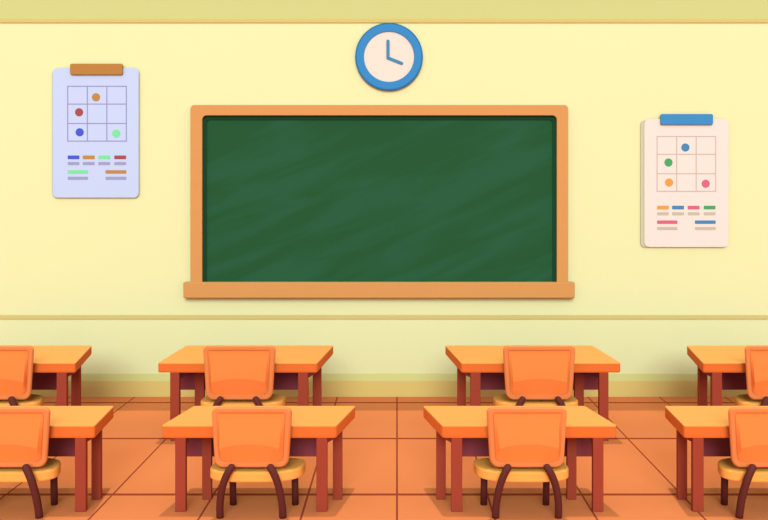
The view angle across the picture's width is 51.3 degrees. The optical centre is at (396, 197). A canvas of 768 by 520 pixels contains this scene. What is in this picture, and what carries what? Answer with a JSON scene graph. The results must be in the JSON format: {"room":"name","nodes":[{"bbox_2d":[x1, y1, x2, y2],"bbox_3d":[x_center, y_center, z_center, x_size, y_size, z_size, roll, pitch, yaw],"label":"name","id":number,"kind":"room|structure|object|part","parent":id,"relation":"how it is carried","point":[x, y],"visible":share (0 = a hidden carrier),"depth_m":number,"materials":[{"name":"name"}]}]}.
{"room":"classroom","nodes":[
{"label":"classroom","id":0,"kind":"room"},
{"bbox_2d":[0,23,767,372],"bbox_3d":[0.000,-0.030,8.941,26.000,4.460,0.150,0,0,0],"label":"wall","id":1,"kind":"structure","parent":0,"point":[59,256],"depth_m":8.87,"materials":[{"name":"paint"}]},
{"bbox_2d":[52,64,138,197],"bbox_3d":[-3.336,-0.741,8.839,0.962,1.480,0.050,0,0,0],"label":"clipboard","id":2,"kind":"object","parent":1,"relation":"attached to","point":[95,107],"visible":1,"depth_m":8.84,"materials":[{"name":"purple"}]},
{"bbox_2d":[183,105,574,297],"bbox_3d":[-0.198,0.039,8.822,4.300,2.123,0.090,0,0,0],"label":"chalkboard","id":3,"kind":"object","parent":1,"relation":"attached to","point":[287,201],"visible":1,"depth_m":8.85,"materials":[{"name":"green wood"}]},
{"bbox_2d":[183,282,574,297],"bbox_3d":[-0.198,1.013,8.822,4.300,0.176,0.090,0,0,0],"label":"chalk tray","id":4,"kind":"object","parent":3,"relation":"on","point":[190,289],"depth_m":8.78,"materials":[{"name":"brown wood"}]},
{"bbox_2d":[0,0,767,17],"bbox_3d":[0.000,-2.123,8.863,26.000,0.274,0.008,0,0,0],"label":"trim","id":5,"kind":"structure","parent":1,"relation":"attached to","point":[8,8],"depth_m":8.86,"materials":[{"name":"yellow paint"}]},
{"bbox_2d":[0,18,767,22],"bbox_3d":[0.000,-1.964,8.861,26.000,0.049,0.012,0,0,0],"label":"trim","id":6,"kind":"structure","parent":1,"relation":"attached to","point":[2,20],"depth_m":8.85,"materials":[{"name":"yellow paint"}]},
{"bbox_2d":[0,315,767,318],"bbox_3d":[0.000,1.319,8.861,26.000,0.048,0.010,0,0,0],"label":"trim","id":7,"kind":"structure","parent":1,"relation":"attached to","point":[1,316],"depth_m":8.86,"materials":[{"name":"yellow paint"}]},
{"bbox_2d":[31,381,746,396],"bbox_3d":[0.000,2.112,8.860,26.000,0.175,0.014,0,0,0],"label":"baseboard","id":8,"kind":"structure","parent":1,"relation":"attached to","point":[88,388],"depth_m":8.85,"materials":[{"name":"yellow paint"}]},
{"bbox_2d":[355,23,422,90],"bbox_3d":[-0.088,-1.560,8.847,0.748,0.748,0.039,0,0,0],"label":"wall clock","id":9,"kind":"object","parent":1,"relation":"attached to","point":[388,56],"visible":1,"depth_m":8.84,"materials":[{"name":"blue plastic"}]},
{"bbox_2d":[364,32,413,81],"bbox_3d":[-0.088,-1.560,8.852,0.558,0.558,0.028,0,0,0],"label":"clock face","id":10,"kind":"object","parent":9,"relation":"on","point":[388,56],"depth_m":8.84,"materials":[{"name":"beige plastic"}]},
{"bbox_2d":[68,373,709,380],"bbox_3d":[0.000,1.987,8.861,26.000,0.085,0.010,0,0,0],"label":"trim","id":11,"kind":"structure","parent":1,"relation":"attached to","point":[84,376],"depth_m":8.86,"materials":[{"name":"yellow paint"}]},
{"bbox_2d":[640,114,728,246],"bbox_3d":[3.180,-0.191,8.839,0.967,1.471,0.050,0,0,0],"label":"clipboard","id":12,"kind":"object","parent":1,"relation":"attached to","point":[684,158],"visible":1,"depth_m":8.84,"materials":[{"name":"beige paper"}]},
{"bbox_2d":[0,397,767,519],"bbox_3d":[0.000,2.240,-1.517,26.000,0.080,20.966,0,0,0],"label":"floor","id":13,"kind":"structure","parent":0,"point":[389,445],"depth_m":6.30,"materials":[{"name":"tile"}]},
{"bbox_2d":[0,345,43,405],"bbox_3d":[-3.621,1.761,7.285,0.786,0.877,0.457,0,0,0],"label":"chair","id":14,"kind":"object","parent":13,"relation":"on","point":[16,361],"visible":0.82,"depth_m":7.15,"materials":[{"name":"orange plastic"}]},
{"bbox_3d":[-3.375,1.980,7.106,0.156,0.440,0.100,0,0,0],"label":"leg","id":15,"kind":"part","parent":14,"relation":"part of","materials":[{"name":"red metal"}]},
{"bbox_3d":[-3.577,1.565,7.169,0.649,0.484,0.040,0,0,0],"label":"backrest","id":16,"kind":"part","parent":14,"relation":"part of","materials":[{"name":"orange plastic"}]},
{"bbox_3d":[-3.621,1.878,7.320,0.786,0.087,0.387,0,0,0],"label":"seat","id":17,"kind":"part","parent":14,"relation":"part of","materials":[{"name":"orange"}]},
{"bbox_2d":[0,407,60,518],"bbox_3d":[-2.717,1.826,5.643,0.670,0.748,0.390,0,0,0],"label":"chair","id":18,"kind":"object","parent":13,"relation":"on","point":[24,431],"visible":1,"depth_m":5.52,"materials":[{"name":"orange plastic"}]},
{"bbox_3d":[-2.680,1.658,5.544,0.550,0.412,0.034,0,0,0],"label":"backrest","id":19,"kind":"part","parent":18,"relation":"part of","materials":[{"name":"orange plastic"}]},
{"bbox_3d":[-2.717,1.925,5.673,0.670,0.074,0.330,0,0,0],"label":"seat","id":20,"kind":"part","parent":18,"relation":"part of","materials":[{"name":"orange"}]},
{"bbox_3d":[-2.505,2.012,5.491,0.133,0.376,0.086,0,0,0],"label":"leg","id":21,"kind":"part","parent":18,"relation":"part of","materials":[{"name":"red"}]},
{"bbox_3d":[-2.461,2.077,5.740,0.049,0.246,0.058,0,0,0],"label":"leg","id":22,"kind":"part","parent":18,"relation":"part of","materials":[{"name":"red"}]},
{"bbox_2d":[0,406,113,511],"bbox_3d":[-2.763,1.897,5.868,1.289,0.606,0.536,0,0,0],"label":"school desk","id":23,"kind":"object","parent":13,"relation":"on","point":[71,429],"visible":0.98,"depth_m":5.83,"materials":[{"name":"laminate"}]},
{"bbox_3d":[-2.873,1.797,5.942,1.053,0.238,0.025,0,0,0],"label":"modesty panel","id":24,"kind":"part","parent":23,"relation":"part of","materials":[{"name":"red"}]},
{"bbox_3d":[-2.220,1.939,5.625,0.076,0.522,0.041,0,0,0],"label":"leg","id":25,"kind":"part","parent":23,"relation":"part of","materials":[{"name":"brown wood"}]},
{"bbox_3d":[-2.194,1.939,5.849,0.068,0.522,0.037,0,0,0],"label":"leg","id":26,"kind":"part","parent":23,"relation":"part of","materials":[{"name":"brown wood"}]},
{"bbox_2d":[32,346,91,405],"bbox_3d":[-3.742,1.847,7.670,1.659,0.707,0.860,0,0,0],"label":"school desk","id":27,"kind":"object","parent":13,"relation":"on","point":[52,365],"visible":0.64,"depth_m":7.60,"materials":[{"name":"laminate"}]},
{"bbox_3d":[-3.856,1.715,7.732,1.235,0.272,0.025,0,0,0],"label":"modesty panel","id":28,"kind":"part","parent":27,"relation":"part of","materials":[{"name":"red wood"}]},
{"bbox_3d":[-3.039,1.889,7.268,0.090,0.621,0.048,0,0,0],"label":"leg","id":29,"kind":"part","parent":27,"relation":"part of","materials":[{"name":"brown wood"}]},
{"bbox_3d":[-3.056,1.889,7.622,0.082,0.621,0.044,0,0,0],"label":"leg","id":30,"kind":"part","parent":27,"relation":"part of","materials":[{"name":"brown wood"}]},
{"bbox_2d":[201,345,285,405],"bbox_3d":[-1.407,1.761,7.285,0.760,0.877,0.457,0,0,0],"label":"chair","id":31,"kind":"object","parent":13,"relation":"on","point":[235,375],"visible":0.83,"depth_m":7.15,"materials":[{"name":"orange plastic"}]},
{"bbox_3d":[-1.617,1.980,7.106,0.156,0.440,0.100,0,0,0],"label":"leg","id":32,"kind":"part","parent":31,"relation":"part of","materials":[{"name":"red metal"}]},
{"bbox_3d":[-1.407,1.878,7.320,0.760,0.087,0.387,0,0,0],"label":"seat","id":33,"kind":"part","parent":31,"relation":"part of","materials":[{"name":"orange"}]},
{"bbox_3d":[-1.206,1.980,7.106,0.156,0.440,0.100,0,0,0],"label":"leg","id":34,"kind":"part","parent":31,"relation":"part of","materials":[{"name":"red metal"}]},
{"bbox_2d":[158,346,332,440],"bbox_3d":[-1.405,1.847,7.670,1.522,0.707,0.860,0,0,0],"label":"school desk","id":35,"kind":"object","parent":13,"relation":"on","point":[294,365],"visible":0.66,"depth_m":7.44,"materials":[{"name":"laminate"}]},
{"bbox_3d":[-2.013,1.889,7.268,0.084,0.621,0.048,0,0,0],"label":"leg","id":36,"kind":"part","parent":35,"relation":"part of","materials":[{"name":"brown wood"}]},
{"bbox_3d":[-1.955,1.619,7.450,0.028,0.075,0.403,0,0,23],"label":"rail","id":37,"kind":"part","parent":35,"relation":"part of","materials":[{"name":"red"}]},
{"bbox_3d":[-1.878,1.889,7.622,0.089,0.621,0.044,0,0,0],"label":"leg","id":38,"kind":"part","parent":35,"relation":"part of","materials":[{"name":"brown wood"}]},
{"bbox_3d":[-1.525,1.715,7.732,1.235,0.272,0.025,0,0,0],"label":"modesty panel","id":39,"kind":"part","parent":35,"relation":"part of","materials":[{"name":"red wood"}]},
{"bbox_3d":[-0.851,1.889,7.268,0.091,0.621,0.048,0,0,0],"label":"leg","id":40,"kind":"part","parent":35,"relation":"part of","materials":[{"name":"brown wood"}]},
{"bbox_3d":[-0.761,1.889,7.622,0.082,0.621,0.044,0,0,0],"label":"leg","id":41,"kind":"part","parent":35,"relation":"part of","materials":[{"name":"brown wood"}]},
{"bbox_2d":[210,407,305,518],"bbox_3d":[-0.984,1.826,5.643,0.657,0.748,0.390,0,0,0],"label":"chair","id":42,"kind":"object","parent":13,"relation":"on","point":[252,444],"visible":1,"depth_m":5.52,"materials":[{"name":"orange plastic"}]},
{"bbox_3d":[-1.177,2.012,5.491,0.133,0.376,0.086,0,0,0],"label":"leg","id":43,"kind":"part","parent":42,"relation":"part of","materials":[{"name":"red"}]},
{"bbox_3d":[-1.177,2.077,5.740,0.052,0.246,0.058,0,0,0],"label":"leg","id":44,"kind":"part","parent":42,"relation":"part of","materials":[{"name":"red"}]},
{"bbox_3d":[-1.005,1.658,5.544,0.554,0.412,0.034,0,0,0],"label":"backrest","id":45,"kind":"part","parent":42,"relation":"part of","materials":[{"name":"orange plastic"}]},
{"bbox_3d":[-0.984,1.925,5.673,0.657,0.074,0.330,0,0,0],"label":"seat","id":46,"kind":"part","parent":42,"relation":"part of","materials":[{"name":"orange"}]},
{"bbox_3d":[-0.827,2.012,5.491,0.133,0.376,0.086,0,0,0],"label":"leg","id":47,"kind":"part","parent":42,"relation":"part of","materials":[{"name":"red"}]},
{"bbox_3d":[-0.731,2.077,5.740,0.052,0.246,0.058,0,0,0],"label":"leg","id":48,"kind":"part","parent":42,"relation":"part of","materials":[{"name":"red"}]},
{"bbox_2d":[162,406,354,511],"bbox_3d":[-0.983,1.897,5.868,1.326,0.606,0.536,0,0,0],"label":"school desk","id":49,"kind":"object","parent":13,"relation":"on","point":[312,427],"visible":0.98,"depth_m":5.73,"materials":[{"name":"laminate"}]},
{"bbox_3d":[-1.518,1.939,5.625,0.074,0.522,0.041,0,0,0],"label":"leg","id":50,"kind":"part","parent":49,"relation":"part of","materials":[{"name":"brown wood"}]},
{"bbox_3d":[-1.461,1.710,5.745,0.025,0.060,0.290,0,0,33],"label":"rail","id":51,"kind":"part","parent":49,"relation":"part of","materials":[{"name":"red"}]},
{"bbox_3d":[-1.387,1.939,5.849,0.068,0.522,0.037,0,0,0],"label":"leg","id":52,"kind":"part","parent":49,"relation":"part of","materials":[{"name":"brown wood"}]},
{"bbox_3d":[-1.082,1.797,5.942,1.053,0.238,0.025,0,0,0],"label":"modesty panel","id":53,"kind":"part","parent":49,"relation":"part of","materials":[{"name":"red"}]},
{"bbox_3d":[-0.527,1.939,5.625,0.076,0.522,0.041,0,0,0],"label":"leg","id":54,"kind":"part","parent":49,"relation":"part of","materials":[{"name":"brown wood"}]},
{"bbox_3d":[-0.434,1.939,5.849,0.068,0.522,0.037,0,0,0],"label":"leg","id":55,"kind":"part","parent":49,"relation":"part of","materials":[{"name":"brown wood"}]},
{"bbox_2d":[423,406,615,511],"bbox_3d":[0.870,1.897,5.868,1.336,0.606,0.536,0,0,0],"label":"school desk","id":56,"kind":"object","parent":13,"relation":"on","point":[465,427],"visible":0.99,"depth_m":5.78,"materials":[{"name":"laminate"}]},
{"bbox_3d":[0.321,1.939,5.849,0.068,0.522,0.037,0,0,0],"label":"leg","id":57,"kind":"part","parent":56,"relation":"part of","materials":[{"name":"brown wood"}]},
{"bbox_3d":[0.419,1.939,5.625,0.076,0.522,0.041,0,0,0],"label":"leg","id":58,"kind":"part","parent":56,"relation":"part of","materials":[{"name":"brown wood"}]},
{"bbox_3d":[0.968,1.797,5.942,1.053,0.238,0.025,0,0,0],"label":"modesty panel","id":59,"kind":"part","parent":56,"relation":"part of","materials":[{"name":"red"}]},
{"bbox_3d":[1.275,1.939,5.849,0.068,0.522,0.037,0,0,0],"label":"leg","id":60,"kind":"part","parent":56,"relation":"part of","materials":[{"name":"brown wood"}]},
{"bbox_3d":[1.351,1.710,5.745,0.025,0.060,0.292,0,0,-33],"label":"rail","id":61,"kind":"part","parent":56,"relation":"part of","materials":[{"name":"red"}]},
{"bbox_3d":[1.410,1.939,5.625,0.074,0.522,0.041,0,0,0],"label":"leg","id":62,"kind":"part","parent":56,"relation":"part of","materials":[{"name":"brown wood"}]},
{"bbox_2d":[474,407,568,518],"bbox_3d":[0.877,1.826,5.643,0.657,0.748,0.390,0,0,0],"label":"chair","id":63,"kind":"object","parent":13,"relation":"on","point":[526,444],"visible":1,"depth_m":5.52,"materials":[{"name":"orange plastic"}]},
{"bbox_3d":[0.625,2.077,5.740,0.052,0.246,0.058,0,0,0],"label":"leg","id":64,"kind":"part","parent":63,"relation":"part of","materials":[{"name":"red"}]},
{"bbox_3d":[0.720,2.012,5.491,0.133,0.376,0.086,0,0,0],"label":"leg","id":65,"kind":"part","parent":63,"relation":"part of","materials":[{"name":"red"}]},
{"bbox_3d":[0.877,1.925,5.673,0.657,0.074,0.330,0,0,0],"label":"seat","id":66,"kind":"part","parent":63,"relation":"part of","materials":[{"name":"orange"}]},
{"bbox_3d":[0.898,1.658,5.544,0.554,0.412,0.034,0,0,0],"label":"backrest","id":67,"kind":"part","parent":63,"relation":"part of","materials":[{"name":"orange plastic"}]},
{"bbox_3d":[1.071,2.077,5.740,0.052,0.246,0.058,0,0,0],"label":"leg","id":68,"kind":"part","parent":63,"relation":"part of","materials":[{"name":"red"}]},
{"bbox_3d":[1.071,2.012,5.491,0.133,0.376,0.086,0,0,0],"label":"leg","id":69,"kind":"part","parent":63,"relation":"part of","materials":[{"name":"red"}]},
{"bbox_2d":[445,346,619,440],"bbox_3d":[1.258,1.847,7.670,1.537,0.707,0.860,0,0,0],"label":"school desk","id":70,"kind":"object","parent":13,"relation":"on","point":[484,365],"visible":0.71,"depth_m":7.52,"materials":[{"name":"laminate"}]},
{"bbox_3d":[0.615,1.889,7.622,0.082,0.621,0.044,0,0,0],"label":"leg","id":71,"kind":"part","parent":70,"relation":"part of","materials":[{"name":"brown wood"}]},
{"bbox_3d":[0.712,1.889,7.268,0.091,0.621,0.048,0,0,0],"label":"leg","id":72,"kind":"part","parent":70,"relation":"part of","materials":[{"name":"brown wood"}]},
{"bbox_3d":[1.376,1.715,7.732,1.235,0.272,0.025,0,0,0],"label":"modesty panel","id":73,"kind":"part","parent":70,"relation":"part of","materials":[{"name":"red wood"}]},
{"bbox_3d":[1.732,1.889,7.622,0.089,0.621,0.044,0,0,0],"label":"leg","id":74,"kind":"part","parent":70,"relation":"part of","materials":[{"name":"brown wood"}]},
{"bbox_3d":[1.811,1.619,7.450,0.027,0.075,0.406,0,0,-24],"label":"rail","id":75,"kind":"part","parent":70,"relation":"part of","materials":[{"name":"red wood"}]},
{"bbox_3d":[1.874,1.889,7.268,0.084,0.621,0.048,0,0,0],"label":"leg","id":76,"kind":"part","parent":70,"relation":"part of","materials":[{"name":"brown wood"}]},
{"bbox_2d":[493,345,577,405],"bbox_3d":[1.268,1.761,7.285,0.760,0.877,0.457,0,0,0],"label":"chair","id":77,"kind":"object","parent":13,"relation":"on","point":[535,375],"visible":0.85,"depth_m":7.15,"materials":[{"name":"orange plastic"}]},
{"bbox_3d":[1.067,1.980,7.106,0.156,0.440,0.100,0,0,0],"label":"leg","id":78,"kind":"part","parent":77,"relation":"part of","materials":[{"name":"red metal"}]},
{"bbox_3d":[1.268,1.878,7.320,0.760,0.087,0.387,0,0,0],"label":"seat","id":79,"kind":"part","parent":77,"relation":"part of","materials":[{"name":"orange"}]},
{"bbox_3d":[1.478,1.980,7.106,0.156,0.440,0.100,0,0,0],"label":"leg","id":80,"kind":"part","parent":77,"relation":"part of","materials":[{"name":"red metal"}]},
{"bbox_2d":[665,406,767,511],"bbox_3d":[2.650,1.897,5.868,1.279,0.606,0.536,0,0,0],"label":"school desk","id":81,"kind":"object","parent":13,"relation":"on","point":[706,427],"visible":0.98,"depth_m":5.82,"materials":[{"name":"laminate"}]},
{"bbox_3d":[2.082,1.939,5.849,0.068,0.522,0.037,0,0,0],"label":"leg","id":82,"kind":"part","parent":81,"relation":"part of","materials":[{"name":"brown wood"}]},
{"bbox_3d":[2.112,1.939,5.625,0.076,0.522,0.041,0,0,0],"label":"leg","id":83,"kind":"part","parent":81,"relation":"part of","materials":[{"name":"brown wood"}]},
{"bbox_3d":[2.759,1.797,5.942,1.053,0.238,0.025,0,0,0],"label":"modesty panel","id":84,"kind":"part","parent":81,"relation":"part of","materials":[{"name":"red"}]},
{"bbox_2d":[687,346,746,405],"bbox_3d":[3.595,1.847,7.670,1.643,0.707,0.860,0,0,0],"label":"school desk","id":85,"kind":"object","parent":13,"relation":"on","point":[725,365],"visible":0.67,"depth_m":7.60,"materials":[{"name":"laminate"}]},
{"bbox_3d":[2.910,1.889,7.622,0.082,0.621,0.044,0,0,0],"label":"leg","id":86,"kind":"part","parent":85,"relation":"part of","materials":[{"name":"brown wood"}]},
{"bbox_3d":[2.899,1.889,7.268,0.090,0.621,0.048,0,0,0],"label":"leg","id":87,"kind":"part","parent":85,"relation":"part of","materials":[{"name":"brown wood"}]},
{"bbox_3d":[3.708,1.715,7.732,1.235,0.272,0.025,0,0,0],"label":"modesty panel","id":88,"kind":"part","parent":85,"relation":"part of","materials":[{"name":"red wood"}]},
{"bbox_2d":[718,407,767,518],"bbox_3d":[2.608,1.826,5.643,0.668,0.748,0.390,0,0,0],"label":"chair","id":89,"kind":"object","parent":13,"relation":"on","point":[748,426],"visible":1,"depth_m":5.52,"materials":[{"name":"orange plastic"}]},
{"bbox_3d":[2.350,2.077,5.740,0.049,0.246,0.058,0,0,0],"label":"leg","id":90,"kind":"part","parent":89,"relation":"part of","materials":[{"name":"red"}]},
{"bbox_3d":[2.608,1.925,5.673,0.668,0.074,0.330,0,0,0],"label":"seat","id":91,"kind":"part","parent":89,"relation":"part of","materials":[{"name":"orange"}]},
{"bbox_3d":[2.397,2.012,5.491,0.133,0.376,0.086,0,0,0],"label":"leg","id":92,"kind":"part","parent":89,"relation":"part of","materials":[{"name":"red"}]},
{"bbox_3d":[2.573,1.658,5.544,0.550,0.412,0.034,0,0,0],"label":"backrest","id":93,"kind":"part","parent":89,"relation":"part of","materials":[{"name":"orange plastic"}]},
{"bbox_2d":[735,345,767,405],"bbox_3d":[3.482,1.761,7.285,0.786,0.877,0.457,0,0,0],"label":"chair","id":94,"kind":"object","parent":13,"relation":"on","point":[756,356],"visible":0.82,"depth_m":7.15,"materials":[{"name":"orange plastic"}]},
{"bbox_3d":[3.482,1.878,7.320,0.786,0.087,0.387,0,0,0],"label":"seat","id":95,"kind":"part","parent":94,"relation":"part of","materials":[{"name":"orange"}]},
{"bbox_3d":[3.438,1.565,7.169,0.650,0.484,0.040,0,0,0],"label":"backrest","id":96,"kind":"part","parent":94,"relation":"part of","materials":[{"name":"orange plastic"}]},
{"bbox_3d":[3.236,1.980,7.106,0.156,0.440,0.100,0,0,0],"label":"leg","id":97,"kind":"part","parent":94,"relation":"part of","materials":[{"name":"red metal"}]}
]}

